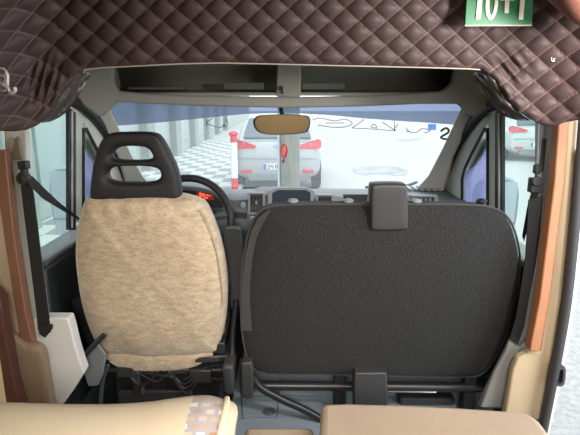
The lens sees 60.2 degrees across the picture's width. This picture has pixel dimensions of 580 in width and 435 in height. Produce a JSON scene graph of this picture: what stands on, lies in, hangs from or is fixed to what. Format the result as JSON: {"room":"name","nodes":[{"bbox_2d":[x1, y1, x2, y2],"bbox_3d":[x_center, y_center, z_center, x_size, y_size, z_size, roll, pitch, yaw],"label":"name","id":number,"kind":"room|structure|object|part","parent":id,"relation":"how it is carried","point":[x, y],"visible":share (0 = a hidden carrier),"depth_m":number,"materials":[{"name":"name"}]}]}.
{"room":"vehicle interior","nodes":[
{"label":"vehicle interior","id":0,"kind":"room"},
{"bbox_2d":[0,362,5,401],"bbox_3d":[-0.985,0.492,-0.293,0.050,1.800,3.900,0,14,0],"label":"wall","id":1,"kind":"structure","parent":0,"point":[2,390],"depth_m":1.66,"materials":[{"name":"beige"}]},
{"bbox_2d":[0,285,28,402],"bbox_3d":[-1.025,0.430,1.672,0.229,0.684,0.050,0,14,0],"label":"end panel","id":2,"kind":"object","parent":1,"relation":"attached to","point":[14,388],"visible":0.58,"depth_m":1.67,"materials":[{"name":"red wood"}]},
{"bbox_2d":[14,332,56,403],"bbox_3d":[-0.895,0.557,1.745,0.130,0.322,0.036,0,14,0],"label":"panel","id":3,"kind":"object","parent":2,"relation":"attached to","point":[33,358],"visible":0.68,"depth_m":1.73,"materials":[{"name":"beige plastic"}]},
{"bbox_2d":[0,209,19,333],"bbox_3d":[-1.062,0.183,1.705,0.281,1.136,0.030,0,14,0],"label":"wall partition","id":4,"kind":"structure","parent":0,"point":[5,278],"depth_m":1.69,"materials":[{"name":"brown wood"}]},
{"bbox_2d":[11,136,22,160],"bbox_3d":[-0.882,-0.220,1.599,0.048,0.078,0.012,0,14,0],"label":"bracket","id":5,"kind":"object","parent":4,"relation":"attached to","point":[16,154],"visible":0.81,"depth_m":1.59,"materials":[{"name":"brown plastic"}]},
{"bbox_2d":[0,149,36,342],"bbox_3d":[-0.909,0.122,1.662,0.052,0.694,0.035,0,14,0],"label":"trim","id":6,"kind":"structure","parent":4,"relation":"attached to","point":[27,332],"depth_m":1.65,"materials":[{"name":"brown wood"}]},
{"bbox_2d":[4,129,49,321],"bbox_3d":[-0.878,0.041,1.686,0.090,0.851,0.020,0,14,0],"label":"trim","id":7,"kind":"structure","parent":4,"relation":"attached to","point":[23,135],"depth_m":1.66,"materials":[{"name":"grey plastic"}]},
{"bbox_2d":[16,160,78,337],"bbox_3d":[-0.812,0.103,1.734,0.053,0.615,0.203,8,15,29],"label":"belt","id":8,"kind":"object","parent":4,"relation":"attached to","point":[29,184],"visible":0.99,"depth_m":1.67,"materials":[{"name":"black fabric"}]},
{"bbox_2d":[34,313,88,403],"bbox_3d":[-0.814,0.525,1.797,0.160,0.377,0.050,0,14,0],"label":"trim","id":9,"kind":"structure","parent":4,"relation":"attached to","point":[68,362],"depth_m":1.76,"materials":[{"name":"grey paint"}]},
{"bbox_2d":[23,106,122,403],"bbox_3d":[-0.898,0.100,2.265,0.175,1.298,1.082,0,14,0],"label":"door","id":10,"kind":"structure","parent":4,"relation":"in","point":[82,136],"depth_m":1.99,"materials":[{"name":"grey plastic"}]},
{"bbox_2d":[49,165,90,233],"bbox_3d":[-1.095,-0.096,2.674,0.309,0.376,0.172,0,14,0],"label":"mirror","id":11,"kind":"object","parent":10,"relation":"attached to","point":[58,175],"visible":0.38,"depth_m":2.58,"materials":[{"name":"blue mirror"}]},
{"bbox_3d":[-1.150,-0.116,2.583,0.159,0.245,0.004,0,13,0],"label":"glass","id":12,"kind":"part","parent":11,"relation":"part of","materials":[{"name":"grey"}]},
{"bbox_3d":[-1.150,0.052,2.623,0.159,0.075,0.004,0,13,0],"label":"wide angle glass","id":13,"kind":"part","parent":11,"relation":"part of","materials":[{"name":"grey"}]},
{"bbox_3d":[-0.866,-0.191,2.161,0.092,0.684,1.021,-1,14,-6],"label":"frame","id":14,"kind":"part","parent":10,"relation":"part of","materials":[{"name":"grey plastic"}]},
{"bbox_2d":[72,98,123,180],"bbox_3d":[-0.826,-0.185,2.145,0.075,0.737,1.146,-1,14,-4],"label":"trim","id":15,"kind":"structure","parent":4,"relation":"attached to","point":[96,120],"depth_m":2.05,"materials":[{"name":"black plastic"}]},
{"bbox_2d":[100,110,146,180],"bbox_3d":[-0.807,-0.274,2.436,0.250,0.548,0.688,0,14,0],"label":"trim","id":16,"kind":"structure","parent":0,"point":[130,173],"depth_m":2.38,"materials":[{"name":"grey plastic"}]},
{"bbox_2d":[81,319,246,403],"bbox_3d":[0.000,1.256,0.507,1.900,0.060,5.600,0,14,0],"label":"floor","id":17,"kind":"structure","parent":0,"point":[110,390],"depth_m":2.31,"materials":[{"name":"black carpet"}]},
{"bbox_2d":[71,131,242,403],"bbox_3d":[-0.532,0.229,2.075,0.686,1.196,0.672,0,14,0],"label":"seat","id":18,"kind":"object","parent":17,"relation":"on","point":[156,276],"visible":0.97,"depth_m":1.79,"materials":[{"name":"beige fabric"}]},
{"bbox_2d":[84,344,105,385],"bbox_3d":[-0.743,0.554,1.903,0.095,0.194,0.012,0,14,0],"label":"pocket","id":19,"kind":"object","parent":18,"relation":"attached to","point":[96,359],"visible":0.78,"depth_m":1.90,"materials":[{"name":"grey plastic"}]},
{"bbox_2d":[84,333,105,357],"bbox_3d":[-0.741,0.503,1.837,0.141,0.168,0.028,0,14,0],"label":"hand brake","id":20,"kind":"object","parent":18,"relation":"attached to","point":[102,336],"visible":0.3,"depth_m":1.82,"materials":[{"name":"black plastic"}]},
{"bbox_3d":[-0.511,0.233,1.873,0.556,0.687,0.282,0,13,0],"label":"seat","id":21,"kind":"part","parent":18,"relation":"part of","materials":[{"name":"beige fabric"}]},
{"bbox_3d":[-0.500,0.659,2.267,0.440,0.270,0.420,0,13,0],"label":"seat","id":22,"kind":"part","parent":18,"relation":"part of","materials":[{"name":"black metal"}]},
{"bbox_3d":[-0.500,0.483,2.224,0.500,0.072,0.500,0,13,0],"label":"swivel plate","id":23,"kind":"part","parent":18,"relation":"part of","materials":[{"name":"beige fabric"}]},
{"bbox_3d":[-0.280,0.460,2.219,0.045,0.050,0.500,0,13,0],"label":"seat rail","id":24,"kind":"part","parent":18,"relation":"part of","materials":[{"name":"black metal"}]},
{"bbox_3d":[-0.223,0.202,2.005,0.067,0.344,0.092,0,13,0],"label":"armrest","id":25,"kind":"part","parent":18,"relation":"part of","materials":[{"name":"black plastic"}]},
{"bbox_2d":[232,358,332,434],"bbox_3d":[0.004,0.790,2.255,0.520,0.020,0.613,0,14,0],"label":"floor mat","id":26,"kind":"object","parent":17,"relation":"on","point":[260,411],"visible":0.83,"depth_m":2.15,"materials":[{"name":"grey rubber"}]},
{"bbox_2d":[240,181,520,422],"bbox_3d":[0.377,0.402,2.025,1.142,1.181,0.549,0,14,0],"label":"seat","id":27,"kind":"object","parent":17,"relation":"on","point":[385,285],"visible":0.98,"depth_m":1.81,"materials":[{"name":"grey fabric"}]},
{"bbox_2d":[288,198,297,203],"bbox_3d":[0.010,-0.057,1.727,0.038,0.017,0.040,0,13,0],"label":"socket","id":28,"kind":"object","parent":27,"relation":"attached to","point":[290,201],"depth_m":1.71,"materials":[{"name":"metal"}]},
{"bbox_3d":[0.206,0.782,2.101,0.050,0.400,0.050,0,13,0],"label":"leg","id":29,"kind":"part","parent":27,"relation":"part of","materials":[{"name":"black plastic"}]},
{"bbox_2d":[343,198,353,202],"bbox_3d":[0.201,-0.057,1.727,0.038,0.017,0.040,0,13,0],"label":"socket","id":30,"kind":"object","parent":27,"relation":"attached to","point":[347,200],"depth_m":1.71,"materials":[{"name":"metal"}]},
{"bbox_3d":[0.498,0.711,2.042,0.196,0.014,0.009,0,13,0],"label":"spacer rod","id":31,"kind":"part","parent":27,"relation":"part of","materials":[{"name":"silver metal"}]},
{"bbox_2d":[411,198,421,202],"bbox_3d":[0.436,-0.057,1.727,0.038,0.017,0.040,0,13,0],"label":"socket","id":32,"kind":"object","parent":27,"relation":"attached to","point":[415,200],"depth_m":1.71,"materials":[{"name":"metal"}]},
{"bbox_3d":[0.743,0.785,2.101,0.050,0.400,0.050,0,13,0],"label":"leg","id":33,"kind":"part","parent":27,"relation":"part of","materials":[{"name":"black plastic"}]},
{"bbox_2d":[476,198,486,203],"bbox_3d":[0.661,-0.057,1.727,0.038,0.017,0.040,0,13,0],"label":"socket","id":34,"kind":"object","parent":27,"relation":"attached to","point":[480,200],"depth_m":1.72,"materials":[{"name":"black plastic"}]},
{"bbox_2d":[346,376,493,410],"bbox_3d":[0.613,0.812,2.183,0.795,0.012,0.463,0,14,0],"label":"floor mat","id":35,"kind":"object","parent":17,"relation":"on","point":[392,399],"visible":0.07,"depth_m":2.24,"materials":[{"name":"grey rubber"}]},
{"bbox_3d":[0.402,0.816,1.419,0.600,0.360,0.219,0,13,0],"label":"box","id":36,"kind":"object","parent":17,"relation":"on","visible":0},
{"bbox_2d":[320,404,547,434],"bbox_3d":[0.354,0.601,1.245,0.588,0.130,0.290,0,14,0],"label":"bench cushion","id":37,"kind":"object","parent":36,"relation":"on","point":[343,419],"visible":1,"depth_m":1.28,"materials":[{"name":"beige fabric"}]},
{"bbox_3d":[-0.420,0.956,1.093,0.800,0.250,0.200,0,13,0],"label":"box","id":38,"kind":"object","parent":17,"relation":"on","visible":0},
{"bbox_2d":[0,395,237,434],"bbox_3d":[-0.393,0.580,1.024,0.579,0.441,0.181,0,14,0],"label":"seat cushion","id":39,"kind":"object","parent":38,"relation":"on","point":[198,414],"visible":1,"depth_m":0.96,"materials":[{"name":"beige fabric"}]},
{"bbox_3d":[-0.030,0.866,1.298,0.170,0.330,0.240,0,13,0],"label":"pedestal","id":40,"kind":"object","parent":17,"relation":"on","visible":0},
{"bbox_2d":[244,429,313,434],"bbox_3d":[-0.030,0.654,1.258,0.190,0.090,0.280,0,14,0],"label":"cushion","id":41,"kind":"object","parent":40,"relation":"on","point":[248,431],"visible":1,"depth_m":1.36,"materials":[{"name":"beige fabric"}]},
{"bbox_2d":[418,108,470,190],"bbox_3d":[0.759,-0.274,2.436,0.250,0.548,0.688,0,14,0],"label":"trim","id":42,"kind":"structure","parent":0,"point":[438,177],"depth_m":2.40,"materials":[{"name":"grey plastic"}]},
{"bbox_2d":[445,102,493,189],"bbox_3d":[0.787,-0.181,2.151,0.075,0.746,1.206,1,14,4],"label":"trim","id":43,"kind":"structure","parent":42,"relation":"attached to","point":[473,121],"depth_m":2.11,"materials":[{"name":"black plastic"}]},
{"bbox_2d":[446,110,525,410],"bbox_3d":[0.858,0.103,2.253,0.175,1.297,1.106,0,14,0],"label":"door","id":44,"kind":"structure","parent":42,"relation":"attached to","point":[488,136],"depth_m":2.02,"materials":[{"name":"grey plastic"}]},
{"bbox_3d":[0.827,-0.188,2.166,0.092,0.692,1.076,1,14,5],"label":"frame","id":45,"kind":"part","parent":44,"relation":"part of","materials":[{"name":"grey plastic"}]},
{"bbox_2d":[471,177,518,229],"bbox_3d":[1.076,-0.067,2.803,0.350,0.340,0.173,0,14,0],"label":"mirror","id":46,"kind":"object","parent":44,"relation":"attached to","point":[511,187],"visible":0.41,"depth_m":2.71,"materials":[{"name":"blue mirror"}]},
{"bbox_3d":[1.130,-0.083,2.713,0.193,0.221,0.004,0,13,0],"label":"glass","id":47,"kind":"part","parent":46,"relation":"part of","materials":[{"name":"grey"}]},
{"bbox_2d":[477,122,551,407],"bbox_3d":[0.815,0.158,1.768,0.203,1.167,0.025,0,14,0],"label":"trim","id":48,"kind":"structure","parent":0,"point":[541,131],"depth_m":1.69,"materials":[{"name":"grey plastic"}]},
{"bbox_2d":[479,338,527,406],"bbox_3d":[0.796,0.574,1.850,0.165,0.284,0.020,0,14,0],"label":"trim","id":49,"kind":"structure","parent":48,"relation":"attached to","point":[494,393],"depth_m":1.85,"materials":[{"name":"grey plastic"}]},
{"bbox_2d":[485,139,546,382],"bbox_3d":[0.813,0.203,1.797,0.063,0.967,0.160,-2,14,-10],"label":"belt","id":50,"kind":"object","parent":48,"relation":"attached to","point":[532,224],"visible":0.84,"depth_m":1.71,"materials":[{"name":"black fabric"}]},
{"bbox_2d":[502,120,577,418],"bbox_3d":[0.855,0.183,1.705,0.155,1.136,0.030,0,14,0],"label":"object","id":51,"kind":"structure","parent":0,"point":[528,371],"depth_m":1.76,"materials":[{"name":"beige plastic"}]},
{"bbox_2d":[525,122,567,350],"bbox_3d":[0.850,0.062,1.653,0.044,0.816,0.045,0,14,0],"label":"trim","id":52,"kind":"structure","parent":51,"relation":"attached to","point":[558,144],"depth_m":1.64,"materials":[{"name":"brown wood"}]},
{"bbox_2d":[535,148,579,434],"bbox_3d":[0.941,0.291,1.726,0.054,1.051,0.060,0,14,0],"label":"door frame","id":53,"kind":"structure","parent":51,"relation":"attached to","point":[578,256],"depth_m":1.72,"materials":[{"name":"light metal"}]},
{"bbox_2d":[539,120,579,432],"bbox_3d":[0.913,0.250,1.664,0.055,1.131,0.032,0,14,0],"label":"trim","id":54,"kind":"structure","parent":53,"relation":"attached to","point":[574,226],"depth_m":1.66,"materials":[{"name":"grey plastic"}]},
{"bbox_2d":[556,364,565,386],"bbox_3d":[0.935,0.546,1.738,0.041,0.083,0.034,0,14,0],"label":"door handle","id":55,"kind":"object","parent":53,"relation":"attached to","point":[562,375],"depth_m":1.73,"materials":[{"name":"grey plastic"}]},
{"bbox_3d":[-0.020,-0.749,1.620,1.950,0.040,1.300,0,13,0],"label":"roof","id":56,"kind":"structure","parent":0,"visible":0},
{"bbox_2d":[78,64,486,115],"bbox_3d":[-0.016,-0.584,1.958,1.780,0.363,0.312,0,14,0],"label":"shelf","id":57,"kind":"object","parent":56,"relation":"attached to","point":[364,86],"visible":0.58,"depth_m":1.95,"materials":[{"name":"grey plastic"}]},
{"bbox_3d":[-0.735,-0.631,1.983,0.040,0.278,0.228,0,13,0],"label":"shelf","id":58,"kind":"part","parent":57,"relation":"part of","materials":[{"name":"grey plastic"}]},
{"bbox_2d":[128,87,186,89],"bbox_3d":[-0.526,-0.515,1.995,0.215,0.010,0.080,0,14,0],"label":"flat box","id":59,"kind":"object","parent":57,"relation":"on","point":[129,88],"visible":1,"depth_m":1.96,"materials":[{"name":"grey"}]},
{"bbox_2d":[223,83,264,89],"bbox_3d":[-0.182,-0.525,2.003,0.161,0.027,0.080,0,14,0],"label":"storage box","id":60,"kind":"object","parent":57,"relation":"on","point":[226,86],"visible":1,"depth_m":1.96,"materials":[{"name":"grey plastic"}]},
{"bbox_2d":[253,108,309,134],"bbox_3d":[-0.034,-0.414,2.074,0.234,0.134,0.105,0,14,0],"label":"mirror","id":61,"kind":"object","parent":57,"relation":"attached to","point":[271,124],"visible":0.94,"depth_m":2.03,"materials":[{"name":"brown mirror"}]},
{"bbox_3d":[-0.033,-0.377,2.030,0.216,0.076,0.003,0,13,0],"label":"glass","id":62,"kind":"part","parent":61,"relation":"part of","materials":[{"name":"brown mirror"}]},
{"bbox_2d":[280,144,287,162],"bbox_3d":[-0.024,-0.288,2.077,0.032,0.124,0.011,0,14,0],"label":"charm","id":63,"kind":"object","parent":61,"relation":"hanging from","point":[285,149],"visible":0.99,"depth_m":2.08,"materials":[{"name":"red paint"}]},
{"bbox_2d":[302,83,344,89],"bbox_3d":[0.131,-0.525,2.003,0.169,0.025,0.080,0,14,0],"label":"storage box","id":64,"kind":"object","parent":57,"relation":"on","point":[305,86],"visible":1,"depth_m":1.96,"materials":[{"name":"grey plastic"}]},
{"bbox_2d":[0,0,579,130],"bbox_3d":[0.052,-0.396,1.029,1.502,0.452,0.571,0,14,0],"label":"lining","id":65,"kind":"object","parent":56,"relation":"attached to","point":[47,47],"visible":0.96,"depth_m":1.21,"materials":[{"name":"leather"}]},
{"bbox_2d":[0,67,16,94],"bbox_3d":[-0.616,-0.295,1.080,0.053,0.058,0.018,0,14,0],"label":"metal hook","id":66,"kind":"object","parent":65,"relation":"attached to","point":[4,75],"visible":1,"depth_m":1.08,"materials":[{"name":"grey metal"}]},
{"bbox_3d":[-0.625,-0.299,1.084,0.034,0.052,0.008,0,13,0],"label":"hook plate","id":67,"kind":"part","parent":66,"relation":"part of","materials":[{"name":"silver metal"}]},
{"bbox_3d":[-0.605,-0.277,1.079,0.031,0.024,0.008,0,13,0],"label":"hook arm","id":68,"kind":"part","parent":66,"relation":"part of","materials":[{"name":"silver metal"}]},
{"bbox_2d":[464,0,532,26],"bbox_3d":[0.475,-0.486,1.131,0.154,0.102,0.009,0,14,0],"label":"number sign","id":69,"kind":"object","parent":65,"relation":"attached to","point":[477,12],"visible":1,"depth_m":1.13,"materials":[{"name":"green plastic"}]},
{"bbox_2d":[548,0,579,25],"bbox_3d":[0.582,-0.444,0.984,0.140,0.162,0.100,0,14,0],"label":"pelmet","id":70,"kind":"object","parent":65,"relation":"attached to","point":[570,9],"visible":1,"depth_m":0.98,"materials":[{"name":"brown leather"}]},
{"label":"outside","id":71,"kind":"structure","parent":0,"visible":0},
{"bbox_2d":[243,114,579,434],"bbox_3d":[0.000,-4.027,24.744,80.000,0.100,90.000,0,14,0],"label":"ground","id":72,"kind":"structure","parent":71,"point":[342,149],"depth_m":13.88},
{"bbox_2d":[0,128,42,228],"bbox_3d":[-3.580,-1.679,6.179,0.280,4.000,0.700,0,14,0],"label":"pillar","id":73,"kind":"object","parent":72,"relation":"on","point":[2,135],"depth_m":6.71,"materials":[{"name":"white concrete"}]},
{"bbox_2d":[31,114,249,220],"bbox_3d":[-3.900,-5.787,23.293,0.500,4.000,44.000,0,14,0],"label":"wall","id":74,"kind":"structure","parent":72,"relation":"on","point":[46,208],"depth_m":12.29,"materials":[{"name":"white concrete"}]},
{"bbox_2d":[31,114,65,196],"bbox_3d":[-3.630,-1.251,7.824,0.060,1.600,1.500,0,14,0],"label":"window","id":75,"kind":"structure","parent":74,"relation":"in","point":[49,138],"depth_m":7.45,"materials":[{"name":"clear glass"}]},
{"bbox_2d":[118,125,136,158],"bbox_3d":[-3.630,-1.975,10.838,0.060,1.600,1.500,0,14,0],"label":"window","id":76,"kind":"structure","parent":74,"relation":"in","point":[123,128],"depth_m":11.29,"materials":[{"name":"clear glass"}]},
{"bbox_2d":[155,122,167,143],"bbox_3d":[-3.630,-2.698,13.853,0.060,1.600,1.500,0,14,0],"label":"window","id":77,"kind":"structure","parent":74,"relation":"in","point":[161,127],"depth_m":14.12,"materials":[{"name":"clear glass"}]},
{"bbox_2d":[181,120,188,140],"bbox_3d":[-3.630,-3.422,16.867,0.060,1.600,1.500,0,14,0],"label":"window","id":78,"kind":"structure","parent":74,"relation":"in","point":[184,123],"depth_m":17.06,"materials":[{"name":"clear glass"}]},
{"bbox_2d":[198,118,202,133],"bbox_3d":[-3.630,-4.146,19.881,0.060,1.600,1.500,0,14,0],"label":"window","id":79,"kind":"structure","parent":74,"relation":"in","point":[200,119],"depth_m":20.11,"materials":[{"name":"clear glass"}]},
{"bbox_2d":[211,117,213,128],"bbox_3d":[-3.630,-4.870,22.896,0.060,1.600,1.500,0,14,0],"label":"window","id":80,"kind":"structure","parent":74,"relation":"in","point":[212,120],"depth_m":23.23,"materials":[{"name":"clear glass"}]},
{"bbox_2d":[139,123,154,170],"bbox_3d":[-3.580,-3.126,12.207,0.280,4.000,0.700,0,14,0],"label":"pillar","id":81,"kind":"object","parent":72,"relation":"on","point":[146,153],"visible":0.17,"depth_m":12.24,"materials":[{"name":"white concrete"}]},
{"bbox_2d":[169,120,181,155],"bbox_3d":[-3.580,-3.850,15.222,0.280,4.000,0.700,0,14,0],"label":"pillar","id":82,"kind":"object","parent":72,"relation":"on","point":[174,126],"visible":0.11,"depth_m":15.28,"materials":[{"name":"white concrete"}]},
{"bbox_2d":[189,119,199,146],"bbox_3d":[-3.580,-4.574,18.236,0.280,4.000,0.700,0,14,0],"label":"pillar","id":83,"kind":"object","parent":72,"relation":"on","point":[194,123],"visible":0.11,"depth_m":18.29,"materials":[{"name":"white concrete"}]},
{"bbox_2d":[204,117,211,139],"bbox_3d":[-3.580,-5.297,21.250,0.280,4.000,0.700,0,14,0],"label":"pillar","id":84,"kind":"object","parent":72,"relation":"on","point":[207,129],"visible":0.11,"depth_m":21.31,"materials":[{"name":"white concrete"}]},
{"bbox_2d":[215,116,220,134],"bbox_3d":[-3.580,-6.021,24.265,0.280,4.000,0.700,0,14,0],"label":"pillar","id":85,"kind":"object","parent":72,"relation":"on","point":[217,119],"visible":0.04,"depth_m":24.33,"materials":[{"name":"white concrete"}]},
{"bbox_2d":[223,116,228,130],"bbox_3d":[-3.580,-6.745,27.279,0.280,4.000,0.700,0,14,0],"label":"pillar","id":86,"kind":"object","parent":72,"relation":"on","point":[224,119],"visible":0.08,"depth_m":27.36,"materials":[{"name":"white concrete"}]},
{"bbox_2d":[229,131,237,188],"bbox_3d":[-1.072,-1.059,9.602,0.276,1.197,0.277,0,14,0],"label":"post","id":87,"kind":"object","parent":72,"relation":"on","point":[233,134],"visible":0.86,"depth_m":9.54,"materials":[{"name":"red paint"}]},
{"bbox_2d":[238,178,247,188],"bbox_3d":[-1.030,-3.882,23.750,0.140,0.090,44.000,0,14,0],"label":"kerb","id":88,"kind":"object","parent":72,"relation":"on","point":[240,186],"depth_m":10.11,"materials":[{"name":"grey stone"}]},
{"bbox_2d":[237,113,320,186],"bbox_3d":[-0.250,-1.677,11.556,1.770,1.483,3.944,0,14,0],"label":"parked car","id":89,"kind":"object","parent":72,"relation":"on","point":[256,151],"visible":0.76,"depth_m":9.72,"materials":[{"name":"silver metal"}]},
{"bbox_2d":[237,139,255,148],"bbox_3d":[-0.908,-1.417,9.656,0.511,0.188,0.152,6,15,24],"label":"tail lamp","id":90,"kind":"object","parent":89,"relation":"attached to","point":[241,143],"depth_m":9.67,"materials":[{"name":"red plastic"}]},
{"bbox_3d":[-0.250,-0.988,9.726,0.520,0.115,0.020,0,13,0],"label":"number plate","id":91,"kind":"part","parent":89,"relation":"part of","materials":[{"name":"white metal"}]},
{"bbox_2d":[300,139,320,148],"bbox_3d":[0.408,-1.417,9.656,0.511,0.188,0.152,-6,15,-24],"label":"tail lamp","id":92,"kind":"object","parent":89,"relation":"attached to","point":[304,143],"depth_m":9.68,"materials":[{"name":"red plastic"}]},
{"bbox_2d":[277,96,299,186],"bbox_3d":[-0.014,-1.058,5.094,0.228,3.300,0.210,0,14,0],"label":"post","id":93,"kind":"object","parent":72,"relation":"on","point":[289,170],"visible":0.21,"depth_m":5.13,"materials":[{"name":"grey"}]},
{"bbox_2d":[352,166,408,175],"bbox_3d":[2.293,-1.194,12.704,1.410,0.006,1.784,0,14,0],"label":"puddle","id":94,"kind":"object","parent":72,"relation":"on","point":[361,170],"visible":1,"depth_m":12.69,"materials":[{"name":"liquid"}]},
{"bbox_2d":[397,137,423,141],"bbox_3d":[5.344,-3.463,22.157,0.910,0.006,2.794,9,16,33],"label":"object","id":95,"kind":"structure","parent":72,"relation":"on","point":[415,138],"depth_m":22.04,"materials":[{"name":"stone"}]},
{"bbox_2d":[505,111,534,158],"bbox_3d":[7.150,-2.775,16.126,1.770,1.483,3.944,0,14,0],"label":"parked car","id":96,"kind":"object","parent":72,"relation":"on","point":[519,135],"visible":0.34,"depth_m":14.31,"materials":[{"name":"grey paint"}]},
{"bbox_2d":[509,126,527,131],"bbox_3d":[6.492,-2.514,14.226,0.511,0.188,0.152,6,15,24],"label":"tail lamp","id":97,"kind":"object","parent":96,"relation":"attached to","point":[512,128],"depth_m":14.25,"materials":[{"name":"red plastic"}]},
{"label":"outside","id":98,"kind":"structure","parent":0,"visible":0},
{"bbox_2d":[38,119,246,246],"bbox_3d":[-2.350,-3.872,23.752,2.500,0.060,44.000,0,14,0],"label":"pavement","id":99,"kind":"structure","parent":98,"point":[211,159],"depth_m":13.42,"materials":[{"name":"tile"}]},
{"bbox_3d":[-0.020,0.319,2.997,1.800,0.900,0.060,0,13,0],"label":"wall","id":100,"kind":"structure","parent":0,"visible":0},
{"bbox_2d":[182,182,466,250],"bbox_3d":[-0.020,0.057,2.526,1.720,0.529,0.714,0,14,0],"label":"dashboard","id":101,"kind":"object","parent":100,"relation":"attached to","point":[246,203],"visible":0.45,"depth_m":2.28,"materials":[{"name":"grey plastic"}]},
{"bbox_2d":[196,189,213,199],"bbox_3d":[-0.381,-0.102,2.247,0.081,0.050,0.006,0,14,0],"label":"display","id":102,"kind":"object","parent":101,"relation":"on","point":[205,196],"depth_m":2.24,"materials":[{"name":"red"}]},
{"bbox_2d":[182,182,228,211],"bbox_3d":[-0.505,-0.110,2.335,0.457,0.114,0.254,0,13,0],"label":"hood","id":103,"kind":"object","parent":101,"relation":"attached to","point":[215,203],"depth_m":2.25,"materials":[{"name":"grey plastic"}]},
{"bbox_2d":[181,174,234,249],"bbox_3d":[-0.437,0.015,2.122,0.405,0.380,0.167,0,14,0],"label":"steering wheel","id":104,"kind":"object","parent":101,"relation":"attached to","point":[216,188],"visible":0.25,"depth_m":2.13,"materials":[{"name":"black plastic"}]},
{"bbox_2d":[243,216,253,250],"bbox_3d":[-0.187,0.073,2.217,0.094,0.180,0.131,0,14,0],"label":"lever","id":105,"kind":"object","parent":101,"relation":"attached to","point":[251,217],"visible":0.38,"depth_m":2.15,"materials":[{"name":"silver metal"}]},
{"bbox_2d":[247,192,265,213],"bbox_3d":[-0.153,-0.066,2.280,0.085,0.102,0.029,0,13,0],"label":"air vent","id":106,"kind":"object","parent":101,"relation":"attached to","point":[256,200],"depth_m":2.28,"materials":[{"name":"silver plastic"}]},
{"bbox_2d":[315,194,334,200],"bbox_3d":[0.158,-0.057,2.282,0.088,0.102,0.029,0,13,0],"label":"air vent","id":107,"kind":"object","parent":101,"relation":"attached to","point":[319,197],"depth_m":2.27,"materials":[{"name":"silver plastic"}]},
{"bbox_2d":[406,185,440,190],"bbox_3d":[0.690,-0.157,2.657,0.196,0.010,0.100,0,13,0],"label":"grille","id":108,"kind":"object","parent":101,"relation":"attached to","point":[411,187],"depth_m":2.62,"materials":[{"name":"plastic"}]},
{"bbox_2d":[411,195,436,200],"bbox_3d":[0.609,-0.066,2.280,0.118,0.074,0.020,0,14,0],"label":"air vent","id":109,"kind":"object","parent":101,"relation":"attached to","point":[423,197],"depth_m":2.27,"materials":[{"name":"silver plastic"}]},
{"bbox_3d":[-0.020,-0.338,2.501,1.800,0.510,0.759,0,13,0],"label":"window","id":110,"kind":"structure","parent":100,"relation":"in","visible":0},
{"bbox_2d":[110,102,460,125],"bbox_3d":[-0.011,-0.452,2.179,1.651,0.117,0.192,0,14,0],"label":"strip","id":111,"kind":"object","parent":110,"relation":"attached to","point":[124,113],"visible":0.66,"depth_m":2.22,"materials":[{"name":"blue glass"}]},
{"bbox_2d":[206,117,449,139],"bbox_3d":[0.180,-0.412,2.317,1.140,0.110,0.084,0,14,1],"label":"drawing","id":112,"kind":"object","parent":110,"relation":"attached to","point":[444,128],"depth_m":2.32,"materials":[{"name":"grey paint"}]},
{"bbox_2d":[365,181,417,187],"bbox_3d":[0.581,-0.191,2.868,0.304,0.066,0.046,6,15,24],"label":"wiper arm","id":113,"kind":"object","parent":110,"relation":"attached to","point":[414,182],"visible":0.38,"depth_m":2.81}
]}

